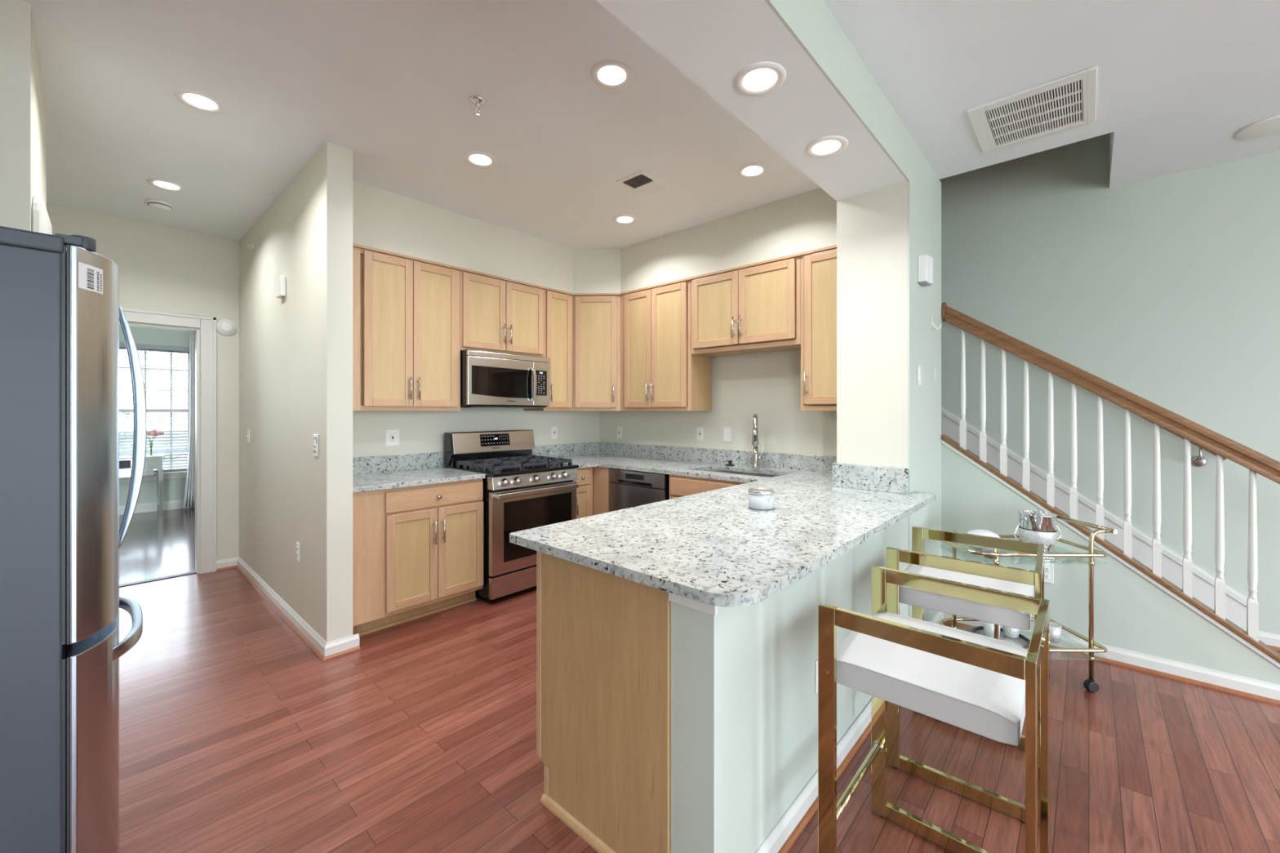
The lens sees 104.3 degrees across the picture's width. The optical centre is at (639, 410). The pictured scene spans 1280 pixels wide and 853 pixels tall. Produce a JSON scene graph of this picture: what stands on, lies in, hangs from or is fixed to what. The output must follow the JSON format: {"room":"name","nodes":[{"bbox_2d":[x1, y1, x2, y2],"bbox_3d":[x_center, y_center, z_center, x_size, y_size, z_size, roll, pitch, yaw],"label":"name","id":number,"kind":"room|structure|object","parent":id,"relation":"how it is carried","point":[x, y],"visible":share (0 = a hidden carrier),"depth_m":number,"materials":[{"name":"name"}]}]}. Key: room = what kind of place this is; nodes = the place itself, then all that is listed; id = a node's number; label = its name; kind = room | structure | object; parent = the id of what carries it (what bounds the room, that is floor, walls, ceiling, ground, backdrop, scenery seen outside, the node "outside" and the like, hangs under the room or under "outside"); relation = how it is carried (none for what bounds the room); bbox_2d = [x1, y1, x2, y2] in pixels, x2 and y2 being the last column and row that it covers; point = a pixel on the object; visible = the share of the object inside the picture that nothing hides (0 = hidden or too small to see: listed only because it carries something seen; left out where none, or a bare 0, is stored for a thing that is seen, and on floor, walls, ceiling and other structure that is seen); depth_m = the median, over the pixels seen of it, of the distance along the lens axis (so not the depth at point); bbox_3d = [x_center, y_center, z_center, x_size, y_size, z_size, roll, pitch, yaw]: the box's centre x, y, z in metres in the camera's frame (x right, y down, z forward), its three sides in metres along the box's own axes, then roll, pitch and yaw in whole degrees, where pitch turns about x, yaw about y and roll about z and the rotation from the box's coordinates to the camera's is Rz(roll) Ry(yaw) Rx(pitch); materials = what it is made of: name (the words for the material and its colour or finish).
{"room":"kitchen","nodes":[
{"label":"kitchen","id":0,"kind":"room"},
{"bbox_2d":[0,0,46,231],"bbox_3d":[-2.841,-0.060,1.830,0.970,2.835,0.805,0,0,42],"label":"wall","id":1,"kind":"structure","parent":0,"point":[23,112],"depth_m":1.78,"materials":[{"name":"beige paint"}]},
{"bbox_2d":[31,195,52,235],"bbox_3d":[-2.572,-0.660,2.142,0.910,0.514,0.018,0,0,42],"label":"wall panel","id":2,"kind":"object","parent":1,"relation":"attached to","point":[41,222],"visible":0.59,"depth_m":1.88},
{"bbox_2d":[46,203,239,560],"bbox_3d":[-4.152,-0.060,3.698,0.120,2.835,1.820,0,0,42],"label":"wall","id":3,"kind":"structure","parent":0,"point":[162,268],"depth_m":4.11,"materials":[{"name":"beige paint"}]},
{"bbox_2d":[119,307,216,573],"bbox_3d":[-3.961,0.284,3.890,0.146,2.149,0.975,0,0,42],"label":"trim","id":4,"kind":"structure","parent":3,"relation":"attached to","point":[204,327],"depth_m":4.16,"materials":[{"name":"white wood"}]},
{"bbox_2d":[216,319,236,335],"bbox_3d":[-3.543,-0.718,4.259,0.031,0.140,0.140,0,0,42],"label":"smoke detector","id":5,"kind":"object","parent":3,"relation":"attached to","point":[224,326],"depth_m":4.25,"materials":[{"name":"white plastic"}]},
{"bbox_2d":[119,324,189,505],"bbox_3d":[-7.187,-0.060,6.157,0.120,2.835,3.900,0,0,42],"label":"wall","id":6,"kind":"structure","parent":0,"point":[174,489],"depth_m":6.75,"materials":[{"name":"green paint"}]},
{"bbox_2d":[119,348,189,482],"bbox_3d":[-7.019,0.046,6.268,0.160,1.782,2.150,0,0,42],"label":"window","id":7,"kind":"structure","parent":6,"relation":"attached to","point":[180,474],"depth_m":6.85,"materials":[{"name":"white wood"}]},
{"bbox_2d":[119,342,189,471],"bbox_3d":[-7.016,-0.034,6.265,0.061,1.718,2.010,0,0,42],"label":"window blind","id":8,"kind":"object","parent":6,"relation":"attached to","point":[122,345],"visible":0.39,"depth_m":6.81,"materials":[{"name":"white plastic"}]},
{"bbox_2d":[119,499,190,515],"bbox_3d":[-7.132,1.297,6.107,0.028,0.120,3.700,0,0,42],"label":"baseboard","id":9,"kind":"structure","parent":6,"relation":"attached to","point":[178,504],"depth_m":6.72,"materials":[{"name":"white paint"}]},
{"bbox_2d":[182,331,195,507],"bbox_3d":[-6.527,0.081,6.571,0.059,2.512,1.600,0,0,42],"label":"curtain","id":10,"kind":"object","parent":6,"relation":"attached to","point":[189,492],"visible":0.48,"depth_m":6.89,"materials":[{"name":"grey fabric"}]},
{"bbox_2d":[239,141,352,643],"bbox_3d":[-2.608,-0.060,3.617,2.520,2.835,0.130,0,0,42],"label":"wall","id":11,"kind":"structure","parent":0,"point":[295,349],"depth_m":3.06,"materials":[{"name":"beige paint"}]},
{"bbox_2d":[275,275,285,298],"bbox_3d":[-2.403,-0.829,3.322,0.120,0.136,0.030,0,0,42],"label":"door chime","id":12,"kind":"object","parent":11,"relation":"attached to","point":[281,279],"visible":1,"depth_m":3.29,"materials":[{"name":"white plastic"}]},
{"bbox_2d":[216,556,359,662],"bbox_3d":[-2.596,1.315,3.521,2.441,0.085,0.189,0,0,39],"label":"baseboard","id":13,"kind":"structure","parent":11,"relation":"attached to","point":[325,651],"depth_m":3.09,"materials":[{"name":"white wood"}]},
{"bbox_2d":[296,542,300,562],"bbox_3d":[-2.121,0.876,3.082,0.070,0.115,0.008,0,0,42],"label":"power outlet","id":14,"kind":"object","parent":11,"relation":"attached to","point":[298,544],"visible":1,"depth_m":3.07,"materials":[{"name":"white plastic"}]},
{"bbox_2d":[313,434,318,456],"bbox_3d":[-1.856,0.197,2.841,0.085,0.125,0.010,0,0,42],"label":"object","id":15,"kind":"object","parent":11,"relation":"attached to","point":[315,436],"visible":1,"depth_m":2.83,"materials":[{"name":"white plastic"}]},
{"bbox_2d":[352,407,599,467],"bbox_3d":[-1.287,-0.060,4.344,0.125,2.835,2.720,0,0,42],"label":"wall","id":16,"kind":"structure","parent":0,"point":[420,432],"depth_m":4.00,"materials":[{"name":"beige paint"}]},
{"bbox_2d":[385,429,399,445],"bbox_3d":[-1.820,0.197,3.654,0.008,0.118,0.098,0,0,42],"label":"power outlet","id":17,"kind":"object","parent":16,"relation":"attached to","point":[392,436],"visible":1,"depth_m":3.65,"materials":[{"name":"white plastic"}]},
{"bbox_2d":[352,452,443,475],"bbox_3d":[-1.851,0.399,3.610,0.018,0.148,0.869,0,0,42],"label":"backsplash","id":18,"kind":"structure","parent":16,"relation":"attached to","point":[381,464],"depth_m":3.66,"materials":[{"name":"white stone"}]},
{"bbox_2d":[352,246,460,411],"bbox_3d":[-1.728,-0.526,3.493,0.360,1.053,0.862,0,0,42],"label":"upper cabinet","id":19,"kind":"object","parent":16,"relation":"attached to","point":[406,313],"visible":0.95,"depth_m":3.41,"materials":[{"name":"brown wood"}]},
{"bbox_2d":[460,271,543,357],"bbox_3d":[-1.181,-0.755,4.098,0.360,0.595,0.770,0,0,42],"label":"upper cabinet","id":20,"kind":"object","parent":16,"relation":"attached to","point":[497,315],"visible":0.89,"depth_m":3.96,"materials":[{"name":"brown wood"}]},
{"bbox_2d":[460,349,550,408],"bbox_3d":[-1.145,-0.239,4.067,0.449,0.431,0.756,0,0,42],"label":"microwave","id":21,"kind":"object","parent":20,"relation":"attached to","point":[488,380],"visible":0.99,"depth_m":3.89,"materials":[{"name":"silver metal"}]},
{"bbox_2d":[523,289,573,410],"bbox_3d":[-0.815,-0.526,4.504,0.360,1.053,0.324,0,0,42],"label":"upper cabinet","id":22,"kind":"object","parent":16,"relation":"attached to","point":[557,307],"visible":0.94,"depth_m":4.41,"materials":[{"name":"brown wood"}]},
{"bbox_2d":[551,426,557,438],"bbox_3d":[-0.820,0.207,4.760,0.008,0.115,0.070,0,0,42],"label":"power outlet","id":23,"kind":"object","parent":16,"relation":"attached to","point":[553,429],"visible":1,"depth_m":4.76,"materials":[{"name":"white plastic"}]},
{"bbox_2d":[532,441,599,457],"bbox_3d":[-0.732,0.399,4.848,0.018,0.148,0.933,0,0,42],"label":"backsplash","id":24,"kind":"structure","parent":16,"relation":"attached to","point":[587,448],"depth_m":4.86,"materials":[{"name":"white stone"}]},
{"bbox_2d":[352,180,836,296],"bbox_3d":[-0.284,-1.265,3.340,2.710,0.426,2.575,0,0,42],"label":"wall","id":25,"kind":"structure","parent":0,"point":[383,220],"depth_m":3.76,"materials":[{"name":"beige paint"}]},
{"bbox_2d":[352,243,836,295],"bbox_3d":[-0.294,-1.061,3.823,3.282,0.016,1.447,0,0,-1],"label":"strip","id":26,"kind":"object","parent":25,"relation":"attached to","point":[354,245],"visible":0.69,"depth_m":3.73,"materials":[{"name":"brown wood"}]},
{"bbox_2d":[22,0,1279,248],"bbox_3d":[-1.131,-1.628,2.067,14.650,0.300,7.750,0,0,42],"label":"ceiling","id":27,"kind":"structure","parent":0,"point":[392,83],"depth_m":2.33,"materials":[{"name":"white paint"}]},
{"bbox_2d":[146,199,173,211],"bbox_3d":[-3.416,-1.458,3.535,0.136,0.040,0.136,0,0,42],"label":"smoke detector","id":28,"kind":"object","parent":27,"relation":"attached to","point":[159,205],"visible":1,"depth_m":3.51,"materials":[{"name":"white plastic"}]},
{"bbox_2d":[146,177,186,191],"bbox_3d":[-3.095,-1.474,3.251,0.188,0.007,0.188,0,0,42],"label":"recessed light","id":29,"kind":"object","parent":27,"relation":"in","point":[165,184],"visible":1,"depth_m":3.24,"materials":[{"name":"white plastic"}]},
{"bbox_2d":[173,88,226,113],"bbox_3d":[-2.097,-1.474,2.372,0.188,0.007,0.188,0,0,42],"label":"recessed light","id":30,"kind":"object","parent":27,"relation":"in","point":[196,100],"visible":1,"depth_m":2.36,"materials":[{"name":"white plastic"}]},
{"bbox_2d":[469,94,485,115],"bbox_3d":[-0.771,-1.446,2.361,0.072,0.063,0.072,0,0,42],"label":"sprinkler head","id":31,"kind":"object","parent":27,"relation":"attached to","point":[478,100],"visible":1,"depth_m":2.35},
{"bbox_2d":[463,151,497,167],"bbox_3d":[-0.937,-1.474,2.919,0.188,0.007,0.188,0,0,42],"label":"recessed light","id":32,"kind":"object","parent":27,"relation":"in","point":[477,158],"visible":1,"depth_m":2.91,"materials":[{"name":"white plastic"}]},
{"bbox_2d":[590,59,633,89],"bbox_3d":[-0.123,-1.474,2.186,0.188,0.007,0.188,0,0,42],"label":"recessed light","id":33,"kind":"object","parent":27,"relation":"in","point":[611,74],"visible":1,"depth_m":2.18,"materials":[{"name":"white plastic"}]},
{"bbox_2d":[613,214,637,224],"bbox_3d":[-0.116,-1.474,3.834,0.188,0.007,0.188,0,0,42],"label":"recessed light","id":34,"kind":"object","parent":27,"relation":"in","point":[620,219],"visible":1,"depth_m":3.82,"materials":[{"name":"white plastic"}]},
{"bbox_2d":[616,170,669,195],"bbox_3d":[0.021,-1.472,3.223,0.220,0.013,0.270,0,0,42],"label":"ceiling vent","id":35,"kind":"object","parent":27,"relation":"in","point":[642,182],"visible":1,"depth_m":3.20,"materials":[{"name":"white plastic"}]},
{"bbox_2d":[595,0,909,200],"bbox_3d":[-0.686,-1.353,0.587,0.385,0.250,5.910,0,0,42],"label":"ceiling beam","id":36,"kind":"structure","parent":27,"relation":"attached to","point":[827,90],"depth_m":1.87,"materials":[{"name":"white paint"}]},
{"bbox_2d":[733,61,786,96],"bbox_3d":[0.444,-1.224,1.840,0.188,0.007,0.188,0,0,42],"label":"recessed light","id":37,"kind":"object","parent":36,"relation":"attached to","point":[764,77],"visible":1,"depth_m":1.83,"materials":[{"name":"white plastic"}]},
{"bbox_2d":[804,135,848,157],"bbox_3d":[0.866,-1.224,2.310,0.188,0.007,0.188,0,0,42],"label":"recessed light","id":38,"kind":"object","parent":36,"relation":"attached to","point":[831,145],"visible":1,"depth_m":2.30,"materials":[{"name":"white plastic"}]},
{"bbox_2d":[737,163,768,177],"bbox_3d":[0.692,-1.474,3.055,0.188,0.007,0.188,0,0,42],"label":"recessed light","id":39,"kind":"object","parent":27,"relation":"in","point":[751,170],"visible":1,"depth_m":3.05,"materials":[{"name":"white plastic"}]},
{"bbox_2d":[966,66,1097,153],"bbox_3d":[1.956,-1.472,2.478,0.472,0.012,0.530,0,0,42],"label":"ceiling vent","id":40,"kind":"object","parent":27,"relation":"in","point":[1068,102],"visible":1,"depth_m":2.44,"materials":[{"name":"white plastic"}]},
{"bbox_2d":[1235,115,1279,139],"bbox_3d":[3.268,-1.472,2.573,0.240,0.013,0.240,0,0,42],"label":"cover plate","id":41,"kind":"object","parent":27,"relation":"attached to","point":[1269,126],"visible":1,"depth_m":2.59,"materials":[{"name":"white plastic"}]},
{"bbox_2d":[119,506,1279,852],"bbox_3d":[-1.131,1.417,2.067,14.650,0.120,7.750,0,0,42],"label":"floor","id":42,"kind":"structure","parent":0,"point":[235,736],"depth_m":1.99,"materials":[{"name":"brown wood"}]},
{"bbox_2d":[0,226,146,852],"bbox_3d":[-1.858,0.466,1.218,0.811,1.782,0.916,0,0,42],"label":"refrigerator","id":43,"kind":"object","parent":42,"relation":"on","point":[61,538],"visible":1,"depth_m":1.16,"materials":[{"name":"silver metal"}]},
{"bbox_2d":[119,454,164,515],"bbox_3d":[-6.679,0.972,6.241,0.320,0.770,1.005,0,0,42],"label":"console table","id":44,"kind":"object","parent":42,"relation":"on","point":[153,462],"visible":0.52,"depth_m":6.44,"materials":[{"name":"white wood"}]},
{"bbox_2d":[146,429,164,455],"bbox_3d":[-6.384,0.416,6.491,0.216,0.342,0.206,0,0,-29],"label":"flower vase","id":45,"kind":"object","parent":44,"relation":"on","point":[154,433],"visible":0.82,"depth_m":6.50,"materials":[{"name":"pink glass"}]},
{"bbox_2d":[119,570,196,586],"bbox_3d":[-3.973,1.354,3.907,0.065,0.006,0.770,0,0,42],"label":"threshold","id":46,"kind":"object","parent":42,"relation":"on","point":[194,571],"depth_m":3.99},
{"bbox_2d":[352,478,483,635],"bbox_3d":[-1.603,0.916,3.375,0.676,0.883,0.855,0,0,42],"label":"base cabinet","id":47,"kind":"object","parent":42,"relation":"on","point":[418,550],"visible":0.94,"depth_m":3.15,"materials":[{"name":"brown wood"}]},
{"bbox_2d":[352,466,485,493],"bbox_3d":[-1.609,0.458,3.384,0.645,0.030,0.859,0,0,42],"label":"countertop","id":48,"kind":"structure","parent":47,"relation":"on","point":[413,477],"depth_m":3.29,"materials":[{"name":"white stone"}]},
{"bbox_2d":[444,429,578,602],"bbox_3d":[-1.006,0.762,3.943,0.760,1.190,0.778,0,0,42],"label":"gas range","id":49,"kind":"object","parent":42,"relation":"on","point":[522,491],"visible":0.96,"depth_m":3.69,"materials":[{"name":"silver metal"}]},
{"bbox_2d":[444,462,578,477],"bbox_3d":[-1.015,0.447,3.951,0.715,0.024,0.778,0,0,42],"label":"cooktop","id":50,"kind":"object","parent":49,"relation":"in","point":[549,468],"depth_m":3.72,"materials":[{"name":"black metal"}]},
{"bbox_2d":[573,466,593,519],"bbox_3d":[-0.700,0.916,4.374,0.676,0.882,0.262,0,0,42],"label":"base cabinet","id":51,"kind":"object","parent":42,"relation":"on","point":[584,492],"visible":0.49,"depth_m":4.19,"materials":[{"name":"brown wood"}]},
{"bbox_2d":[593,466,610,515],"bbox_3d":[-0.197,0.916,4.370,0.186,0.882,0.400,0,0,42],"label":"base cabinet","id":52,"kind":"object","parent":42,"relation":"on","point":[601,474],"visible":0.1,"depth_m":4.22,"materials":[{"name":"brown wood"}]},
{"bbox_2d":[536,551,671,852],"bbox_3d":[0.443,0.915,2.246,0.636,0.884,1.833,0,0,42],"label":"base cabinet","id":53,"kind":"object","parent":42,"relation":"on","point":[603,639],"visible":0.23,"depth_m":1.53,"materials":[{"name":"brown wood"}]},
{"bbox_2d":[509,453,936,607],"bbox_3d":[-0.097,0.458,3.165,3.182,0.030,2.542,0,0,42],"label":"countertop","id":54,"kind":"structure","parent":53,"relation":"on","point":[709,548],"depth_m":1.81,"materials":[{"name":"white stone"}]},
{"bbox_2d":[704,469,779,477],"bbox_3d":[0.733,0.566,3.667,0.732,0.183,0.387,0,0,42],"label":"sink","id":55,"kind":"object","parent":54,"relation":"in","point":[709,470],"visible":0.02,"depth_m":3.85,"materials":[{"name":"silver metal"}]},
{"bbox_2d":[751,413,764,468],"bbox_3d":[0.879,0.232,3.787,0.095,0.422,0.225,0,0,27],"label":"kitchen faucet","id":56,"kind":"object","parent":54,"relation":"on","point":[755,442],"visible":1,"depth_m":3.84,"materials":[{"name":"silver metal"}]},
{"bbox_2d":[747,488,774,511],"bbox_3d":[0.551,0.401,2.258,0.117,0.085,0.117,0,0,42],"label":"candle jar","id":57,"kind":"object","parent":54,"relation":"on","point":[759,499],"visible":1,"depth_m":2.21,"materials":[{"name":"glass"}]},
{"bbox_2d":[608,467,669,511],"bbox_3d":[0.162,0.918,4.167,0.604,0.878,0.599,0,0,42],"label":"dishwasher","id":58,"kind":"object","parent":42,"relation":"on","point":[627,488],"visible":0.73,"depth_m":3.95,"materials":[{"name":"silver metal"}]},
{"bbox_2d":[669,474,746,499],"bbox_3d":[0.701,0.916,3.669,0.792,0.882,0.676,0,0,42],"label":"base cabinet","id":59,"kind":"object","parent":42,"relation":"on","point":[679,486],"visible":0.09,"depth_m":3.56,"materials":[{"name":"brown wood"}]},
{"bbox_2d":[817,565,1049,852],"bbox_3d":[0.810,0.941,1.363,0.464,0.832,0.467,0,0,42],"label":"bar stool","id":60,"kind":"object","parent":42,"relation":"on","point":[984,686],"visible":1,"depth_m":1.31,"materials":[{"name":"gold metal"}]},
{"bbox_2d":[836,612,1027,746],"bbox_3d":[0.804,0.684,1.369,0.418,0.094,0.425,0,0,42],"label":"seat cushion","id":61,"kind":"object","parent":60,"relation":"on","point":[986,703],"depth_m":1.23,"materials":[{"name":"white leather"}]},
{"bbox_2d":[885,526,1044,827],"bbox_3d":[1.269,0.941,1.932,0.464,0.832,0.467,0,0,40],"label":"bar stool","id":62,"kind":"object","parent":42,"relation":"on","point":[1007,579],"visible":0.62,"depth_m":1.83,"materials":[{"name":"gold metal"}]},
{"bbox_2d":[899,564,1034,630],"bbox_3d":[1.263,0.684,1.937,0.418,0.094,0.425,0,0,40],"label":"seat cushion","id":63,"kind":"object","parent":62,"relation":"on","point":[984,612],"depth_m":1.81,"materials":[{"name":"white fabric"}]},
{"bbox_2d":[938,515,1117,693],"bbox_3d":[1.957,0.964,2.574,0.690,0.786,0.373,0,0,1],"label":"bar cart","id":64,"kind":"object","parent":42,"relation":"on","point":[1089,684],"visible":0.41,"depth_m":2.40,"materials":[{"name":"gold metal"}]},
{"bbox_2d":[965,528,999,551],"bbox_3d":[1.817,0.681,2.632,0.198,0.102,0.198,0,0,42],"label":"serving platter","id":65,"kind":"object","parent":64,"relation":"on","point":[978,531],"visible":0.35,"depth_m":2.60,"materials":[{"name":"white ceramic"}]},
{"bbox_2d":[981,546,1001,559],"bbox_3d":[1.755,0.697,2.483,0.078,0.070,0.090,0,0,42],"label":"box","id":66,"kind":"object","parent":64,"relation":"on","point":[984,549],"visible":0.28,"depth_m":2.46,"materials":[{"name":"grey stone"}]},
{"bbox_2d":[970,626,1030,648],"bbox_3d":[1.866,1.179,2.570,0.262,0.025,0.262,0,0,42],"label":"round tray","id":67,"kind":"object","parent":64,"relation":"on","point":[1020,642],"visible":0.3,"depth_m":2.58,"materials":[{"name":"clear glass"}]},
{"bbox_2d":[982,621,1000,639],"bbox_3d":[1.827,1.129,2.580,0.076,0.110,0.076,0,0,42],"label":"crystal tumbler","id":68,"kind":"object","parent":67,"relation":"on","point":[988,628],"visible":0.3,"depth_m":2.56,"materials":[{"name":"clear glass"}]},
{"bbox_2d":[1002,626,1019,639],"bbox_3d":[1.947,1.135,2.609,0.076,0.100,0.076,0,0,42],"label":"crystal tumbler","id":69,"kind":"object","parent":67,"relation":"on","point":[1011,633],"visible":0.52,"depth_m":2.58,"materials":[{"name":"clear glass"}]},
{"bbox_2d":[1013,509,1061,552],"bbox_3d":[2.097,0.626,2.622,0.189,0.213,0.167,0,0,42],"label":"ice bucket","id":70,"kind":"object","parent":64,"relation":"on","point":[1039,526],"visible":0.94,"depth_m":2.57,"materials":[{"name":"silver metal"}]},
{"bbox_2d":[1049,621,1062,643],"bbox_3d":[2.136,1.149,2.576,0.076,0.085,0.076,0,0,42],"label":"crystal tumbler","id":71,"kind":"object","parent":64,"relation":"on","point":[1055,628],"visible":0.62,"depth_m":2.54,"materials":[{"name":"clear glass"}]},
{"bbox_2d":[941,407,1247,631],"bbox_3d":[1.957,0.108,3.826,3.626,2.499,0.757,0,0,42],"label":"baseboard","id":72,"kind":"structure","parent":42,"relation":"on","point":[1203,584],"depth_m":3.27,"materials":[{"name":"white wood"}]},
{"bbox_2d":[599,349,836,456],"bbox_3d":[0.575,-0.060,4.383,2.835,2.835,0.125,0,0,42],"label":"wall","id":73,"kind":"structure","parent":0,"point":[767,385],"depth_m":4.05,"materials":[{"name":"beige paint"}]},
{"bbox_2d":[573,295,621,410],"bbox_3d":[-0.396,-0.525,4.759,0.636,1.051,0.612,0,0,42],"label":"upper cabinet","id":74,"kind":"object","parent":73,"relation":"attached to","point":[597,319],"visible":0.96,"depth_m":4.52,"materials":[{"name":"brown wood"}]},
{"bbox_2d":[621,280,711,410],"bbox_3d":[0.199,-0.526,4.354,0.785,1.053,0.360,0,0,42],"label":"upper cabinet","id":75,"kind":"object","parent":73,"relation":"attached to","point":[660,371],"visible":0.99,"depth_m":4.19,"materials":[{"name":"brown wood"}]},
{"bbox_2d":[697,426,703,440],"bbox_3d":[0.523,0.201,4.338,0.070,0.115,0.008,0,0,42],"label":"power outlet","id":76,"kind":"object","parent":73,"relation":"attached to","point":[700,430],"visible":1,"depth_m":4.33,"materials":[{"name":"white plastic"}]},
{"bbox_2d":[599,442,836,472],"bbox_3d":[0.579,0.399,4.281,2.687,0.148,0.018,0,0,42],"label":"backsplash","id":77,"kind":"structure","parent":73,"relation":"attached to","point":[771,460],"depth_m":4.17,"materials":[{"name":"white stone"}]},
{"bbox_2d":[724,426,731,441],"bbox_3d":[0.730,0.197,4.151,0.075,0.120,0.009,0,0,42],"label":"light switch","id":78,"kind":"object","parent":73,"relation":"attached to","point":[727,430],"visible":1,"depth_m":4.15,"materials":[{"name":"white plastic"}]},
{"bbox_2d":[690,256,800,357],"bbox_3d":[0.833,-0.753,3.781,0.924,0.598,0.360,0,0,42],"label":"upper cabinet","id":79,"kind":"object","parent":73,"relation":"attached to","point":[755,309],"visible":0.98,"depth_m":3.65,"materials":[{"name":"brown wood"}]},
{"bbox_2d":[800,248,836,411],"bbox_3d":[1.308,-0.526,3.352,0.357,1.053,0.360,0,0,42],"label":"upper cabinet","id":80,"kind":"object","parent":73,"relation":"attached to","point":[819,269],"visible":0.59,"depth_m":3.28,"materials":[{"name":"brown wood"}]},
{"bbox_2d":[671,515,908,852],"bbox_3d":[0.759,0.915,2.013,0.142,0.884,1.855,0,0,42],"label":"wall","id":81,"kind":"structure","parent":0,"point":[744,699],"depth_m":1.43,"materials":[{"name":"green paint"}]},
{"bbox_2d":[668,592,717,615],"bbox_3d":[0.138,0.497,1.314,0.162,0.048,0.019,0,0,42],"label":"trim","id":82,"kind":"structure","parent":81,"relation":"attached to","point":[709,609],"depth_m":1.31,"materials":[{"name":"white wood"}]},
{"bbox_2d":[815,659,817,693],"bbox_3d":[0.642,0.937,1.769,0.008,0.115,0.070,0,0,42],"label":"power outlet","id":83,"kind":"object","parent":81,"relation":"attached to","point":[816,661],"visible":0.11,"depth_m":1.74,"materials":[{"name":"white plastic"}]},
{"bbox_2d":[832,462,908,493],"bbox_3d":[1.280,0.374,2.776,0.400,0.138,0.020,0,0,42],"label":"backsplash","id":84,"kind":"structure","parent":81,"relation":"attached to","point":[869,477],"depth_m":2.76,"materials":[{"name":"white stone"}]},
{"bbox_2d":[754,611,1279,852],"bbox_3d":[1.688,1.315,1.693,1.665,0.085,2.625,0,0,42],"label":"baseboard","id":85,"kind":"structure","parent":81,"relation":"attached to","point":[785,833],"depth_m":2.35,"materials":[{"name":"white wood"}]},
{"bbox_2d":[836,133,941,622],"bbox_3d":[1.553,-0.060,3.065,0.385,2.835,0.770,0,0,42],"label":"wall column","id":86,"kind":"structure","parent":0,"point":[884,331],"depth_m":2.79,"materials":[{"name":"beige paint"}]},
{"bbox_2d":[917,364,921,385],"bbox_3d":[1.571,-0.202,2.789,0.009,0.115,0.070,0,0,42],"label":"light switch","id":87,"kind":"object","parent":86,"relation":"attached to","point":[919,366],"visible":1,"depth_m":2.78,"materials":[{"name":"white plastic"}]},
{"bbox_2d":[917,253,933,286],"bbox_3d":[1.611,-0.790,2.801,0.054,0.155,0.134,0,0,42],"label":"alarm box","id":88,"kind":"object","parent":86,"relation":"attached to","point":[925,262],"visible":1,"depth_m":2.76,"materials":[{"name":"white plastic"}]},
{"bbox_2d":[918,280,930,286],"bbox_3d":[1.606,-0.716,2.801,0.037,0.005,0.110,0,0,42],"label":"sensor","id":89,"kind":"object","parent":88,"relation":"attached to","point":[924,283],"depth_m":2.78,"materials":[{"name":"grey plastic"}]},
{"bbox_2d":[939,133,1279,635],"bbox_3d":[3.708,-1.343,2.836,8.500,5.400,0.120,0,0,42],"label":"wall","id":90,"kind":"structure","parent":0,"point":[1165,290],"depth_m":3.21,"materials":[{"name":"green paint"}]},
{"bbox_2d":[1122,407,1226,460],"bbox_3d":[2.509,-0.628,3.746,2.524,1.833,0.042,0,0,42],"label":"wall handrail","id":91,"kind":"object","parent":90,"relation":"attached to","point":[1192,442],"visible":0.14,"depth_m":2.99,"materials":[{"name":"brown wood"}]},
{"bbox_2d":[1191,447,1207,466],"bbox_3d":[3.380,0.276,3.000,0.068,0.129,0.074,0,0,42],"label":"bracket","id":92,"kind":"object","parent":90,"relation":"attached to","point":[1199,460],"visible":0.96,"depth_m":3.01,"materials":[{"name":"silver metal"}]},
{"bbox_2d":[1258,631,1279,651],"bbox_3d":[4.401,1.315,2.111,2.300,0.085,0.028,0,0,42],"label":"baseboard","id":93,"kind":"structure","parent":90,"relation":"attached to","point":[1272,640],"depth_m":2.83,"materials":[{"name":"white wood"}]},
{"bbox_2d":[941,443,1279,684],"bbox_3d":[2.586,0.773,2.697,1.640,1.184,0.070,0,0,42],"label":"wall","id":94,"kind":"structure","parent":0,"point":[1132,613],"depth_m":2.71,"materials":[{"name":"green paint"}]},
{"bbox_2d":[1044,562,1053,583],"bbox_3d":[2.340,0.932,2.865,0.070,0.115,0.008,0,0,42],"label":"power outlet","id":95,"kind":"object","parent":94,"relation":"attached to","point":[1048,567],"visible":0.61,"depth_m":2.85,"materials":[{"name":"white plastic"}]},
{"bbox_2d":[1044,566,1048,578],"bbox_3d":[2.339,0.932,2.864,0.032,0.068,0.004,0,0,42],"label":"receptacle","id":96,"kind":"object","parent":95,"relation":"attached to","point":[1046,568],"depth_m":2.86,"materials":[{"name":"white plastic"}]},
{"bbox_2d":[941,302,1279,667],"bbox_3d":[2.613,0.348,2.675,1.709,2.111,0.107,0,0,42],"label":"balustrade","id":97,"kind":"object","parent":94,"relation":"on","point":[1255,461],"visible":1,"depth_m":2.66,"materials":[{"name":"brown wood"}]},
{"label":"outside","id":98,"kind":"structure","parent":0,"visible":0},
{"bbox_2d":[120,431,187,468],"bbox_3d":[-25.821,1.907,23.331,50.400,0.100,80.000,0,0,42],"label":"ground","id":99,"kind":"structure","parent":98,"point":[176,432],"depth_m":26.82,"materials":[{"name":"white"}]},
{"bbox_2d":[120,402,173,471],"bbox_3d":[-9.319,0.788,8.433,2.350,2.140,2.118,0,0,42],"label":"shrub","id":100,"kind":"object","parent":99,"relation":"on","point":[126,415],"visible":0.02,"depth_m":8.73,"materials":[{"name":"green plant"}]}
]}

